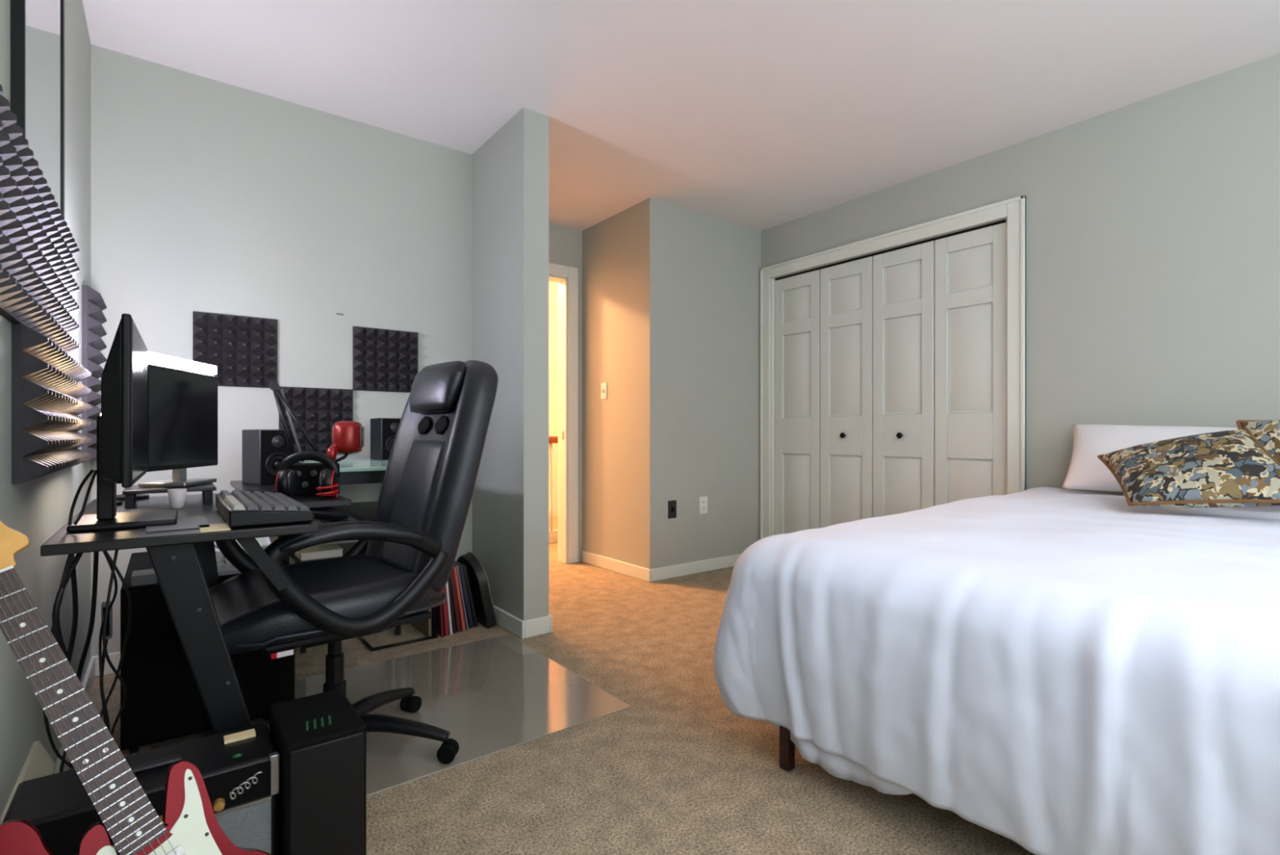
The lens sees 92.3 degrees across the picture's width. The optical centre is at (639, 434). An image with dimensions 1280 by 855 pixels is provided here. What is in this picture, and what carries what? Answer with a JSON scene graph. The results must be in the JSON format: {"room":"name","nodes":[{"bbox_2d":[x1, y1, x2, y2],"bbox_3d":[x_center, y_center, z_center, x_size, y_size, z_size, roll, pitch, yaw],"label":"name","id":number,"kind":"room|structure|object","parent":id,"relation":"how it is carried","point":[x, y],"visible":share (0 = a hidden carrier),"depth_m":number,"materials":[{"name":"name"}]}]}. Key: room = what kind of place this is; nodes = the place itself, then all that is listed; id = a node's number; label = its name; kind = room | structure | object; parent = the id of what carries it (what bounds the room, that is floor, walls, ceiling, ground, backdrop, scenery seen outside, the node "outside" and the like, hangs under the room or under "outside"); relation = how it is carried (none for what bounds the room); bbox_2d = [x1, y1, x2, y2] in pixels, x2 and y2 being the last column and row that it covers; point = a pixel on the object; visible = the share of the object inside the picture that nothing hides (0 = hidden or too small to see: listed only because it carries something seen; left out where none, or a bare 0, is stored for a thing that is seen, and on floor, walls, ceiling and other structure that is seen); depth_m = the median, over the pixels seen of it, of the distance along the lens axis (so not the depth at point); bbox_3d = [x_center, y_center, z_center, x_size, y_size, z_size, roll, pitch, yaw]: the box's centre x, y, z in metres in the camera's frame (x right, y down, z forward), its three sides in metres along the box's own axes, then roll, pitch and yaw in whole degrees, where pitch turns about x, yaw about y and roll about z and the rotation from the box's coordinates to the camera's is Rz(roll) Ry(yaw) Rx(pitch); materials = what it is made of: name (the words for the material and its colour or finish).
{"room":"home office","nodes":[
{"label":"home office","id":0,"kind":"room"},
{"bbox_2d":[0,0,90,817],"bbox_3d":[-0.674,-0.285,0.409,0.100,2.440,5.110,0,0,-38],"label":"wall","id":1,"kind":"structure","parent":0,"point":[38,508],"depth_m":1.51,"materials":[{"name":"paint"}]},
{"bbox_2d":[0,84,9,283],"bbox_3d":[-0.882,-0.364,0.801,0.048,0.305,0.305,0,0,-38],"label":"tile","id":2,"kind":"structure","parent":1,"relation":"attached to","point":[4,103],"depth_m":0.91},
{"bbox_2d":[0,109,43,321],"bbox_3d":[-1.067,-0.364,1.043,0.048,0.305,0.305,0,0,-38],"label":"tile","id":3,"kind":"structure","parent":1,"relation":"attached to","point":[20,223],"depth_m":1.03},
{"bbox_2d":[0,740,55,824],"bbox_3d":[-0.752,0.797,0.621,0.034,0.235,1.900,0,0,-38],"label":"baseboard","id":4,"kind":"structure","parent":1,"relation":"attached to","point":[38,762],"depth_m":1.30,"materials":[{"name":"paint"}]},
{"bbox_2d":[9,177,64,339],"bbox_3d":[-1.253,-0.364,1.285,0.048,0.305,0.305,0,0,-38],"label":"tile","id":5,"kind":"structure","parent":1,"relation":"attached to","point":[48,214],"depth_m":1.27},
{"bbox_2d":[10,0,64,216],"bbox_3d":[-1.353,-0.935,1.391,0.019,0.810,0.575,0,0,-38],"label":"wall mirror","id":6,"kind":"object","parent":1,"relation":"attached to","point":[37,26],"visible":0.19,"depth_m":1.35,"materials":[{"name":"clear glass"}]},
{"bbox_2d":[11,322,65,483],"bbox_3d":[-1.266,-0.059,1.301,0.048,0.305,0.305,0,0,-38],"label":"tile","id":7,"kind":"structure","parent":1,"relation":"attached to","point":[32,352],"depth_m":1.19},
{"bbox_2d":[46,352,80,474],"bbox_3d":[-1.451,-0.059,1.543,0.048,0.305,0.305,0,0,-38],"label":"tile","id":8,"kind":"structure","parent":1,"relation":"attached to","point":[65,364],"depth_m":1.53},
{"bbox_2d":[49,221,79,353],"bbox_3d":[-1.439,-0.364,1.527,0.048,0.305,0.305,0,0,-38],"label":"tile","id":9,"kind":"structure","parent":1,"relation":"attached to","point":[66,251],"depth_m":1.51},
{"bbox_2d":[53,656,95,773],"bbox_3d":[-1.736,0.894,1.885,0.014,0.082,1.206,0,0,-38],"label":"baseboard","id":10,"kind":"structure","parent":1,"relation":"attached to","point":[90,674],"depth_m":2.16,"materials":[{"name":"paint"}]},
{"bbox_2d":[64,364,91,468],"bbox_3d":[-1.637,-0.059,1.784,0.048,0.305,0.305,0,0,-38],"label":"tile","id":11,"kind":"structure","parent":1,"relation":"attached to","point":[79,374],"depth_m":1.77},
{"bbox_2d":[81,375,101,461],"bbox_3d":[-2.000,-0.059,2.256,0.048,0.305,0.305,0,0,-38],"label":"tile","id":12,"kind":"structure","parent":1,"relation":"attached to","point":[92,398],"depth_m":2.14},
{"bbox_2d":[81,284,106,378],"bbox_3d":[-2.000,-0.364,2.256,0.048,0.305,0.305,0,0,-38],"label":"tile","id":13,"kind":"structure","parent":1,"relation":"attached to","point":[93,304],"depth_m":2.15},
{"bbox_2d":[90,44,471,657],"bbox_3d":[-1.546,-0.285,2.885,1.533,2.440,0.120,0,0,-38],"label":"wall","id":14,"kind":"structure","parent":0,"point":[208,195],"depth_m":2.72,"materials":[{"name":"paint"}]},
{"bbox_2d":[91,651,120,676],"bbox_3d":[-1.506,0.894,2.832,1.533,0.082,0.014,0,0,-38],"label":"baseboard","id":15,"kind":"structure","parent":14,"relation":"attached to","point":[114,657],"depth_m":2.39,"materials":[{"name":"paint"}]},
{"bbox_2d":[192,311,277,387],"bbox_3d":[-1.730,-0.359,2.638,0.305,0.305,0.048,0,0,-38],"label":"tile","id":16,"kind":"structure","parent":14,"relation":"attached to","point":[243,350],"depth_m":2.64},
{"bbox_2d":[279,386,352,453],"bbox_3d":[-1.483,-0.062,2.828,0.305,0.305,0.048,0,0,-38],"label":"tile","id":17,"kind":"structure","parent":14,"relation":"attached to","point":[317,410],"depth_m":2.83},
{"bbox_2d":[352,325,417,392],"bbox_3d":[-1.239,-0.364,3.015,0.305,0.305,0.048,0,0,-38],"label":"tile","id":18,"kind":"structure","parent":14,"relation":"attached to","point":[384,360],"depth_m":3.00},
{"bbox_2d":[471,106,548,638],"bbox_3d":[-0.879,-0.285,3.371,0.145,2.440,1.311,0,0,-38],"label":"wall","id":19,"kind":"structure","parent":0,"point":[510,170],"depth_m":2.90,"materials":[{"name":"paint"}]},
{"bbox_2d":[524,615,550,638],"bbox_3d":[-0.478,0.894,2.861,0.131,0.082,0.014,0,0,-38],"label":"baseboard","id":20,"kind":"structure","parent":19,"relation":"attached to","point":[539,625],"depth_m":2.85,"materials":[{"name":"paint"}]},
{"bbox_2d":[548,613,552,632],"bbox_3d":[-0.816,0.894,3.419,0.014,0.082,1.311,0,0,-38],"label":"baseboard","id":21,"kind":"structure","parent":19,"relation":"attached to","point":[549,615],"depth_m":2.90,"materials":[{"name":"paint"}]},
{"bbox_2d":[66,515,1035,854],"bbox_3d":[0.358,0.960,3.226,5.500,0.050,8.320,0,0,-38],"label":"floor","id":22,"kind":"structure","parent":0,"point":[675,771],"depth_m":1.66,"materials":[{"name":"beige carpet"}]},
{"bbox_2d":[99,600,112,732],"bbox_3d":[-1.465,0.700,1.684,0.026,0.470,0.084,0,0,-38],"label":"power cable","id":23,"kind":"object","parent":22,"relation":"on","point":[109,620],"visible":0.41,"depth_m":1.70,"materials":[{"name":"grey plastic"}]},
{"bbox_2d":[2,722,279,854],"bbox_3d":[-0.848,0.755,1.072,0.362,0.360,0.187,0,0,-38],"label":"amplifier","id":24,"kind":"object","parent":22,"relation":"on","point":[239,768],"visible":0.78,"depth_m":1.08,"materials":[{"name":"black plastic"}]},
{"bbox_2d":[231,752,242,757],"bbox_3d":[-0.731,0.581,1.116,0.016,0.004,0.012,0,0,-38],"label":"light","id":25,"kind":"object","parent":24,"relation":"on","point":[233,754],"depth_m":1.11,"materials":[{"name":"green"}]},
{"bbox_2d":[40,480,351,733],"bbox_3d":[-1.304,0.565,1.912,0.618,0.740,1.620,0,0,-38],"label":"computer desk","id":26,"kind":"object","parent":22,"relation":"on","point":[184,562],"visible":0.66,"depth_m":1.25,"materials":[{"name":"black laminate"}]},
{"bbox_2d":[43,553,74,768],"bbox_3d":[-1.065,0.572,1.204,0.054,0.708,0.149,0,0,24],"label":"power cable","id":27,"kind":"object","parent":26,"relation":"hanging from","point":[60,756],"visible":0.47,"depth_m":1.15,"materials":[{"name":"black plastic"}]},
{"bbox_2d":[58,553,71,772],"bbox_3d":[-1.153,0.572,1.246,0.029,0.709,0.113,0,0,-24],"label":"power cable","id":28,"kind":"object","parent":26,"relation":"hanging from","point":[64,755],"visible":0.13,"depth_m":1.22,"materials":[{"name":"black plastic"}]},
{"bbox_2d":[51,552,83,662],"bbox_3d":[-1.084,0.571,1.196,0.037,0.710,0.126,0,0,8],"label":"power cable","id":29,"kind":"object","parent":26,"relation":"hanging from","point":[55,627],"visible":0.37,"depth_m":1.14,"materials":[{"name":"black plastic"}]},
{"bbox_2d":[66,556,78,662],"bbox_3d":[-1.216,0.571,1.317,0.034,0.709,0.139,0,0,-38],"label":"power cable","id":30,"kind":"object","parent":26,"relation":"hanging from","point":[73,576],"visible":0.27,"depth_m":1.30,"materials":[{"name":"black plastic"}]},
{"bbox_2d":[76,551,98,679],"bbox_3d":[-1.297,0.572,1.450,0.059,0.708,0.089,0,0,-38],"label":"power cable","id":31,"kind":"object","parent":26,"relation":"hanging from","point":[95,560],"visible":0.38,"depth_m":1.43,"materials":[{"name":"black plastic"}]},
{"bbox_2d":[98,551,117,728],"bbox_3d":[-1.189,0.571,1.375,0.036,0.708,0.135,0,0,-38],"label":"power cable","id":32,"kind":"object","parent":26,"relation":"hanging from","point":[108,560],"visible":0.43,"depth_m":1.38,"materials":[{"name":"black plastic"}]},
{"bbox_2d":[102,549,126,736],"bbox_3d":[-1.097,0.572,1.288,0.035,0.708,0.145,0,0,-38],"label":"power cable","id":33,"kind":"object","parent":26,"relation":"hanging from","point":[115,557],"visible":0.7,"depth_m":1.24,"materials":[{"name":"black plastic"}]},
{"bbox_2d":[99,551,132,717],"bbox_3d":[-1.075,0.571,1.248,0.126,0.708,0.052,0,0,38],"label":"power cable","id":34,"kind":"object","parent":26,"relation":"hanging from","point":[106,553],"visible":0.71,"depth_m":1.25,"materials":[{"name":"black plastic"}]},
{"bbox_2d":[66,313,177,532],"bbox_3d":[-1.135,-0.017,1.363,0.175,0.423,0.535,0,0,-36],"label":"computer monitor","id":35,"kind":"object","parent":26,"relation":"on","point":[122,426],"visible":0.99,"depth_m":1.19,"materials":[{"name":"black plastic"}]},
{"bbox_2d":[67,469,93,524],"bbox_3d":[-1.137,0.126,1.249,0.009,0.106,0.084,0,0,-17],"label":"cable","id":36,"kind":"object","parent":35,"relation":"attached to","point":[71,513],"visible":1,"depth_m":1.24,"materials":[{"name":"black plastic"}]},
{"bbox_2d":[73,468,96,524],"bbox_3d":[-1.131,0.126,1.260,0.014,0.107,0.088,0,0,-20],"label":"cable","id":37,"kind":"object","parent":35,"relation":"attached to","point":[94,474],"visible":1,"depth_m":1.24,"materials":[{"name":"black plastic"}]},
{"bbox_2d":[116,493,149,500],"bbox_3d":[-1.550,-0.024,1.861,0.100,0.437,0.100,0,0,-38],"label":"electronic device","id":38,"kind":"object","parent":26,"relation":"on","point":[139,496],"visible":0.14,"depth_m":1.84,"materials":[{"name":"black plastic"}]},
{"bbox_2d":[122,482,216,507],"bbox_3d":[-1.359,0.172,1.781,0.205,0.046,0.240,0,0,-38],"label":"monitor stand","id":39,"kind":"object","parent":26,"relation":"on","point":[207,489],"visible":0.78,"depth_m":1.72,"materials":[{"name":"black laminate"}]},
{"bbox_2d":[137,363,217,487],"bbox_3d":[-1.364,-0.021,1.821,0.120,0.338,0.383,0,0,-10],"label":"computer monitor","id":40,"kind":"object","parent":39,"relation":"on","point":[183,405],"visible":0.73,"depth_m":1.79,"materials":[{"name":"black plastic"}]},
{"bbox_2d":[147,351,216,374],"bbox_3d":[-1.367,-0.207,1.820,0.034,0.034,0.383,0,0,-10],"label":"light bar","id":41,"kind":"object","parent":40,"relation":"on","point":[154,358],"visible":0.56,"depth_m":1.80,"materials":[{"name":"white"}]},
{"bbox_2d":[167,488,186,508],"bbox_3d":[-1.227,0.170,1.630,0.042,0.050,0.042,0,0,-38],"label":"cup","id":42,"kind":"object","parent":26,"relation":"on","point":[176,496],"visible":1,"depth_m":1.62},
{"bbox_2d":[145,515,209,533],"bbox_3d":[-1.004,0.194,1.335,0.105,0.003,0.220,0,0,-38],"label":"mouse pad","id":43,"kind":"object","parent":26,"relation":"on","point":[184,522],"visible":0.86,"depth_m":1.30,"materials":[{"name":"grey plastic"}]},
{"bbox_2d":[199,523,231,532],"bbox_3d":[-0.886,0.194,1.280,0.050,0.003,0.100,0,0,-38],"label":"paper note","id":44,"kind":"object","parent":26,"relation":"on","point":[218,526],"visible":0.93,"depth_m":1.26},
{"bbox_2d":[234,488,264,493],"bbox_3d":[-1.153,0.175,1.813,0.068,0.039,0.116,0,0,35],"label":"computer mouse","id":45,"kind":"object","parent":26,"relation":"on","point":[251,490],"visible":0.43,"depth_m":1.80,"materials":[{"name":"black plastic"}]},
{"bbox_2d":[215,489,314,527],"bbox_3d":[-0.920,0.169,1.490,0.157,0.046,0.455,0,0,-38],"label":"keyboard","id":46,"kind":"object","parent":26,"relation":"on","point":[246,508],"visible":1,"depth_m":1.34,"materials":[{"name":"black plastic"}]},
{"bbox_2d":[242,429,294,484],"bbox_3d":[-1.487,0.087,2.465,0.150,0.215,0.135,0,0,32],"label":"speaker","id":47,"kind":"object","parent":26,"relation":"on","point":[264,451],"visible":0.75,"depth_m":2.41},
{"bbox_2d":[269,382,319,462],"bbox_3d":[-1.169,0.008,2.118,0.201,0.374,0.063,0,0,-1],"label":"microphone boom arm","id":48,"kind":"object","parent":26,"relation":"attached to","point":[279,396],"visible":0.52,"depth_m":2.10,"materials":[{"name":"black metal"}]},
{"bbox_2d":[326,421,364,462],"bbox_3d":[-1.004,0.030,2.088,0.096,0.152,0.128,0,0,41],"label":"microphone","id":49,"kind":"object","parent":48,"relation":"attached to","point":[348,437],"visible":0.98,"depth_m":2.06,"materials":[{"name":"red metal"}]},
{"bbox_2d":[359,426,364,446],"bbox_3d":[-0.964,0.007,2.121,0.023,0.067,0.081,0,0,-36],"label":"grille","id":50,"kind":"object","parent":49,"relation":"attached to","point":[361,428],"depth_m":2.09,"materials":[{"name":"grey plastic"}]},
{"bbox_2d":[275,451,339,497],"bbox_3d":[-1.024,0.123,1.899,0.177,0.144,0.090,0,0,-12],"label":"headphones","id":51,"kind":"object","parent":26,"relation":"on","point":[286,479],"visible":0.89,"depth_m":1.88,"materials":[{"name":"black plastic"}]},
{"bbox_2d":[275,468,291,497],"bbox_3d":[-1.085,0.150,1.886,0.063,0.090,0.088,0,0,-38],"label":"ear cup","id":52,"kind":"object","parent":51,"relation":"on","point":[283,479],"depth_m":1.85,"materials":[{"name":"leather"}]},
{"bbox_2d":[321,468,339,497],"bbox_3d":[-0.961,0.150,1.913,0.038,0.090,0.090,0,0,-12],"label":"ear cup","id":53,"kind":"object","parent":51,"relation":"on","point":[330,477],"depth_m":1.88,"materials":[{"name":"leather"}]},
{"bbox_2d":[288,462,339,495],"bbox_3d":[-1.073,0.145,2.022,0.150,0.100,0.113,0,0,-29],"label":"audio interface","id":54,"kind":"object","parent":26,"relation":"on","point":[308,473],"visible":0.46,"depth_m":1.98,"materials":[{"name":"grey plastic"}]},
{"bbox_2d":[315,483,338,497],"bbox_3d":[-0.950,0.169,1.868,0.063,0.048,0.051,0,0,-38],"label":"cable","id":55,"kind":"object","parent":26,"relation":"on","point":[335,485],"visible":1,"depth_m":1.85,"materials":[{"name":"plastic"}]},
{"bbox_2d":[120,551,294,753],"bbox_3d":[-1.537,0.688,2.186,0.443,0.486,0.740,0,0,-38],"label":"computer tower","id":56,"kind":"object","parent":22,"relation":"on","point":[164,701],"visible":0.54,"depth_m":1.82,"materials":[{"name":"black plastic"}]},
{"bbox_2d":[131,568,157,586],"bbox_3d":[-1.494,0.430,1.854,0.060,0.030,0.100,0,0,-38],"label":"cable box","id":57,"kind":"object","parent":56,"relation":"on","point":[147,576],"visible":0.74,"depth_m":1.82,"materials":[{"name":"grey plastic"}]},
{"bbox_2d":[213,536,271,575],"bbox_3d":[-1.404,0.395,2.090,0.260,0.100,0.352,0,0,-38],"label":"magazine","id":58,"kind":"object","parent":56,"relation":"on","point":[224,566],"visible":0.12,"depth_m":2.00,"materials":[{"name":"white paper"}]},
{"bbox_2d":[213,541,226,568],"bbox_3d":[-1.451,0.388,2.053,0.100,0.073,0.291,0,0,-38],"label":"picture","id":59,"kind":"object","parent":58,"relation":"attached to","point":[221,561],"depth_m":2.01},
{"bbox_2d":[269,688,366,854],"bbox_3d":[-0.642,0.744,1.219,0.136,0.381,0.224,0,0,-38],"label":"computer tower","id":60,"kind":"object","parent":22,"relation":"on","point":[320,739],"visible":0.98,"depth_m":1.14,"materials":[{"name":"black plastic"}]},
{"bbox_2d":[289,458,400,653],"bbox_3d":[-1.142,0.525,2.553,0.460,0.820,0.800,0,0,-38],"label":"side table","id":61,"kind":"object","parent":22,"relation":"on","point":[352,471],"visible":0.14,"depth_m":2.39,"materials":[{"name":"green glass"}]},
{"bbox_2d":[294,542,342,560],"bbox_3d":[-1.343,0.489,2.568,0.154,0.031,0.164,0,0,-38],"label":"paperback book","id":62,"kind":"object","parent":61,"relation":"on","point":[326,550],"visible":0.86,"depth_m":2.52,"materials":[{"name":"white paper"}]},
{"bbox_2d":[289,542,365,562],"bbox_3d":[-1.273,0.515,2.723,0.460,0.020,0.350,0,0,-38],"label":"shelf","id":63,"kind":"object","parent":61,"relation":"attached to","point":[346,547],"depth_m":2.66,"materials":[{"name":"black laminate"}]},
{"bbox_2d":[313,501,377,524],"bbox_3d":[-1.142,0.325,2.553,0.420,0.020,0.700,0,0,-38],"label":"shelf","id":64,"kind":"object","parent":61,"relation":"attached to","point":[366,510],"depth_m":2.57,"materials":[{"name":"black laminate"}]},
{"bbox_2d":[370,417,400,460],"bbox_3d":[-1.161,0.020,2.846,0.120,0.190,0.150,0,0,-43],"label":"speaker","id":65,"kind":"object","parent":61,"relation":"on","point":[383,430],"visible":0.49,"depth_m":2.78},
{"bbox_2d":[151,634,631,795],"bbox_3d":[-0.838,0.933,2.092,1.300,0.004,0.960,0,0,-38],"label":"chair mat","id":66,"kind":"object","parent":22,"relation":"on","point":[494,695],"visible":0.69,"depth_m":2.15,"materials":[{"name":"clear plastic"}]},
{"bbox_2d":[208,360,497,763],"bbox_3d":[-0.853,0.348,1.798,0.779,1.166,0.671,0,0,-44],"label":"office chair","id":67,"kind":"object","parent":66,"relation":"on","point":[411,544],"visible":0.86,"depth_m":1.75,"materials":[{"name":"black leather"}]},
{"bbox_2d":[358,602,438,650],"bbox_3d":[-1.141,0.622,2.862,0.292,0.626,0.341,0,0,-38],"label":"wire rack","id":68,"kind":"object","parent":22,"relation":"on","point":[424,626],"visible":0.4,"depth_m":2.81,"materials":[{"name":"black metal"}]},
{"bbox_2d":[431,597,444,636],"bbox_3d":[-1.008,0.775,2.948,0.027,0.316,0.303,0,0,-38],"label":"record sleeve","id":69,"kind":"object","parent":22,"relation":"on","point":[439,619],"visible":0.21,"depth_m":2.84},
{"bbox_2d":[441,585,448,635],"bbox_3d":[-0.995,0.778,2.965,0.038,0.310,0.303,0,0,-38],"label":"record sleeve","id":70,"kind":"object","parent":22,"relation":"on","point":[446,631],"visible":0.23,"depth_m":2.85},
{"bbox_2d":[445,580,452,634],"bbox_3d":[-0.983,0.778,2.982,0.039,0.309,0.303,0,0,-38],"label":"record sleeve","id":71,"kind":"object","parent":22,"relation":"on","point":[449,616],"visible":0.24,"depth_m":2.86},
{"bbox_2d":[448,577,456,633],"bbox_3d":[-0.974,0.775,2.997,0.044,0.315,0.303,0,0,-38],"label":"record sleeve","id":72,"kind":"object","parent":22,"relation":"on","point":[453,623],"visible":0.24,"depth_m":2.88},
{"bbox_2d":[449,567,461,631],"bbox_3d":[-0.961,0.778,3.014,0.057,0.309,0.303,0,0,-38],"label":"record sleeve","id":73,"kind":"object","parent":22,"relation":"on","point":[458,627],"visible":0.3,"depth_m":2.90,"materials":[{"name":"cardboard"}]},
{"bbox_2d":[453,565,465,630],"bbox_3d":[-0.947,0.779,3.033,0.059,0.308,0.303,0,0,-38],"label":"record sleeve","id":74,"kind":"object","parent":22,"relation":"on","point":[457,587],"visible":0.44,"depth_m":2.91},
{"bbox_2d":[453,564,468,629],"bbox_3d":[-0.937,0.777,3.048,0.060,0.312,0.303,0,0,-38],"label":"record sleeve","id":75,"kind":"object","parent":22,"relation":"on","point":[455,565],"visible":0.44,"depth_m":2.93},
{"bbox_2d":[453,561,474,628],"bbox_3d":[-0.924,0.779,3.065,0.077,0.308,0.303,0,0,-38],"label":"record sleeve","id":76,"kind":"object","parent":22,"relation":"on","point":[470,623],"visible":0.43,"depth_m":2.95,"materials":[{"name":"cardboard"}]},
{"bbox_2d":[454,560,478,626],"bbox_3d":[-0.909,0.780,3.084,0.076,0.306,0.303,0,0,-38],"label":"record sleeve","id":77,"kind":"object","parent":22,"relation":"on","point":[469,593],"visible":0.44,"depth_m":2.97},
{"bbox_2d":[456,551,497,627],"bbox_3d":[-0.840,0.759,3.080,0.118,0.350,0.334,0,0,-38],"label":"instrument case","id":78,"kind":"object","parent":22,"relation":"on","point":[479,584],"visible":0.64,"depth_m":2.97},
{"bbox_2d":[548,435,557,542],"bbox_3d":[-0.390,0.475,5.628,1.860,0.920,0.070,0,0,-38],"label":"stair railing","id":79,"kind":"object","parent":22,"relation":"on","point":[553,534],"visible":0.05,"depth_m":5.32,"materials":[{"name":"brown wood"}]},
{"bbox_2d":[779,724,795,771],"bbox_3d":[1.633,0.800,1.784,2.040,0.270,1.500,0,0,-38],"label":"bed leg","id":80,"kind":"object","parent":22,"relation":"on","point":[787,747],"visible":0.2,"depth_m":1.71,"materials":[{"name":"brown wood"}]},
{"bbox_3d":[1.639,0.522,1.789,2.020,0.285,1.460,0,0,-38],"label":"mattress","id":81,"kind":"object","parent":80,"relation":"on","visible":0},
{"bbox_2d":[713,486,1279,854],"bbox_3d":[1.576,0.567,1.774,2.109,0.630,1.815,0,0,-38],"label":"duvet","id":82,"kind":"object","parent":81,"relation":"on","point":[1052,670],"visible":0.95,"depth_m":1.27,"materials":[{"name":"white fabric"}]},
{"bbox_2d":[1061,423,1238,492],"bbox_3d":[2.170,0.098,2.588,0.235,0.296,0.660,0,0,-38],"label":"bed pillow","id":83,"kind":"object","parent":82,"relation":"on","point":[1086,471],"visible":0.38,"depth_m":2.68,"materials":[{"name":"fabric"}]},
{"bbox_2d":[1097,426,1279,507],"bbox_3d":[1.920,0.108,2.138,0.428,0.268,0.643,0,0,27],"label":"throw cushion","id":84,"kind":"object","parent":82,"relation":"on","point":[1228,468],"visible":1,"depth_m":2.04,"materials":[{"name":"fabric"}]},
{"bbox_2d":[1235,419,1279,462],"bbox_3d":[2.356,0.075,2.095,0.234,0.291,0.486,0,0,-41],"label":"throw cushion","id":85,"kind":"object","parent":82,"relation":"on","point":[1267,432],"visible":0.22,"depth_m":2.23,"materials":[{"name":"fabric"}]},
{"bbox_3d":[-0.559,0.813,0.843,0.353,0.240,0.328,0,0,-38],"label":"guitar stand","id":86,"kind":"object","parent":22,"relation":"on","visible":0},
{"bbox_2d":[0,520,271,854],"bbox_3d":[-0.688,0.424,0.788,0.433,0.678,0.164,0,0,-14],"label":"electric guitar","id":87,"kind":"object","parent":86,"relation":"on","point":[191,826],"visible":1,"depth_m":0.80,"materials":[{"name":"red paint"}]},
{"bbox_2d":[548,280,557,515],"bbox_3d":[-1.825,-0.565,6.479,3.400,3.000,0.100,0,0,-38],"label":"wall","id":88,"kind":"structure","parent":0,"point":[553,286],"depth_m":7.06,"materials":[{"name":"paint"}]},
{"bbox_2d":[548,222,582,561],"bbox_3d":[-0.351,-0.565,4.666,3.271,3.000,0.100,0,0,-38],"label":"wall","id":89,"kind":"structure","parent":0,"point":[565,243],"depth_m":4.52,"materials":[{"name":"paint"}]},
{"bbox_2d":[582,197,760,568],"bbox_3d":[0.481,-0.285,4.798,1.750,2.440,0.904,0,0,-38],"label":"wall","id":90,"kind":"structure","parent":0,"point":[671,293],"depth_m":4.20,"materials":[{"name":"paint"}]},
{"bbox_2d":[548,262,577,563],"bbox_3d":[-0.868,-0.142,4.264,0.950,2.155,0.128,0,0,-38],"label":"door frame","id":91,"kind":"structure","parent":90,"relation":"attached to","point":[566,277],"depth_m":4.47,"materials":[{"name":"paint"}]},
{"bbox_2d":[600,382,607,399],"bbox_3d":[-0.258,-0.305,4.309,0.018,0.116,0.072,0,0,-38],"label":"light switch","id":92,"kind":"object","parent":90,"relation":"attached to","point":[603,385],"visible":1,"depth_m":4.30,"materials":[{"name":"white plastic"}]},
{"bbox_2d":[582,550,650,582],"bbox_3d":[-0.178,0.894,4.208,0.014,0.082,0.798,0,0,-38],"label":"baseboard","id":93,"kind":"structure","parent":90,"relation":"attached to","point":[623,567],"depth_m":4.16,"materials":[{"name":"paint"}]},
{"bbox_2d":[667,499,676,518],"bbox_3d":[0.212,0.488,4.016,0.072,0.116,0.009,0,0,-38],"label":"wall jack","id":94,"kind":"object","parent":90,"relation":"attached to","point":[672,504],"visible":1,"depth_m":4.01,"materials":[{"name":"grey plastic"}]},
{"bbox_2d":[650,553,741,581],"bbox_3d":[0.483,0.894,4.221,1.050,0.082,0.014,0,0,-38],"label":"baseboard","id":95,"kind":"structure","parent":90,"relation":"attached to","point":[706,565],"depth_m":4.11,"materials":[{"name":"paint"}]},
{"bbox_2d":[699,496,707,513],"bbox_3d":[0.433,0.480,4.186,0.072,0.116,0.010,0,0,-38],"label":"wall outlet","id":96,"kind":"object","parent":90,"relation":"attached to","point":[703,500],"visible":1,"depth_m":4.18,"materials":[{"name":"white plastic"}]},
{"bbox_2d":[82,0,1279,231],"bbox_3d":[0.902,-1.535,1.982,4.515,0.060,5.684,0,0,-38],"label":"ceiling","id":97,"kind":"structure","parent":0,"point":[761,115],"depth_m":2.55,"materials":[{"name":"paint"}]},
{"bbox_2d":[760,53,1279,494],"bbox_3d":[2.421,-0.285,2.642,0.100,2.440,4.880,0,0,-38],"label":"wall","id":98,"kind":"structure","parent":0,"point":[1153,224],"depth_m":2.78,"materials":[{"name":"paint"}]},
{"bbox_2d":[774,269,820,534],"bbox_3d":[1.110,-0.102,4.330,0.033,2.034,0.386,0,0,-38],"label":"door","id":99,"kind":"structure","parent":98,"relation":"in","point":[797,297],"depth_m":4.32,"materials":[{"name":"paint"}]},
{"bbox_2d":[820,256,872,527],"bbox_3d":[1.334,-0.102,4.008,0.071,2.034,0.386,0,0,-38],"label":"door","id":100,"kind":"structure","parent":98,"relation":"in","point":[846,288],"depth_m":4.00,"materials":[{"name":"paint"}]},
{"bbox_2d":[774,219,1006,280],"bbox_3d":[1.474,-1.129,3.868,0.030,0.013,1.568,0,0,-38],"label":"door track","id":101,"kind":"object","parent":98,"relation":"attached to","point":[1004,220],"depth_m":3.71,"materials":[{"name":"brown metal"}]},
{"bbox_2d":[760,195,1026,539],"bbox_3d":[1.467,-0.142,3.863,0.126,2.155,1.762,0,0,-38],"label":"trim","id":102,"kind":"structure","parent":98,"relation":"attached to","point":[1015,208],"depth_m":3.40,"materials":[{"name":"paint"}]},
{"bbox_2d":[872,240,934,517],"bbox_3d":[1.573,-0.102,3.697,0.071,2.034,0.386,0,0,-38],"label":"door","id":103,"kind":"structure","parent":98,"relation":"in","point":[904,278],"depth_m":3.69,"materials":[{"name":"paint"}]},
{"bbox_2d":[934,222,1006,505],"bbox_3d":[1.827,-0.102,3.397,0.033,2.034,0.386,0,0,-38],"label":"door","id":104,"kind":"structure","parent":98,"relation":"in","point":[971,267],"depth_m":3.38,"materials":[{"name":"paint"}]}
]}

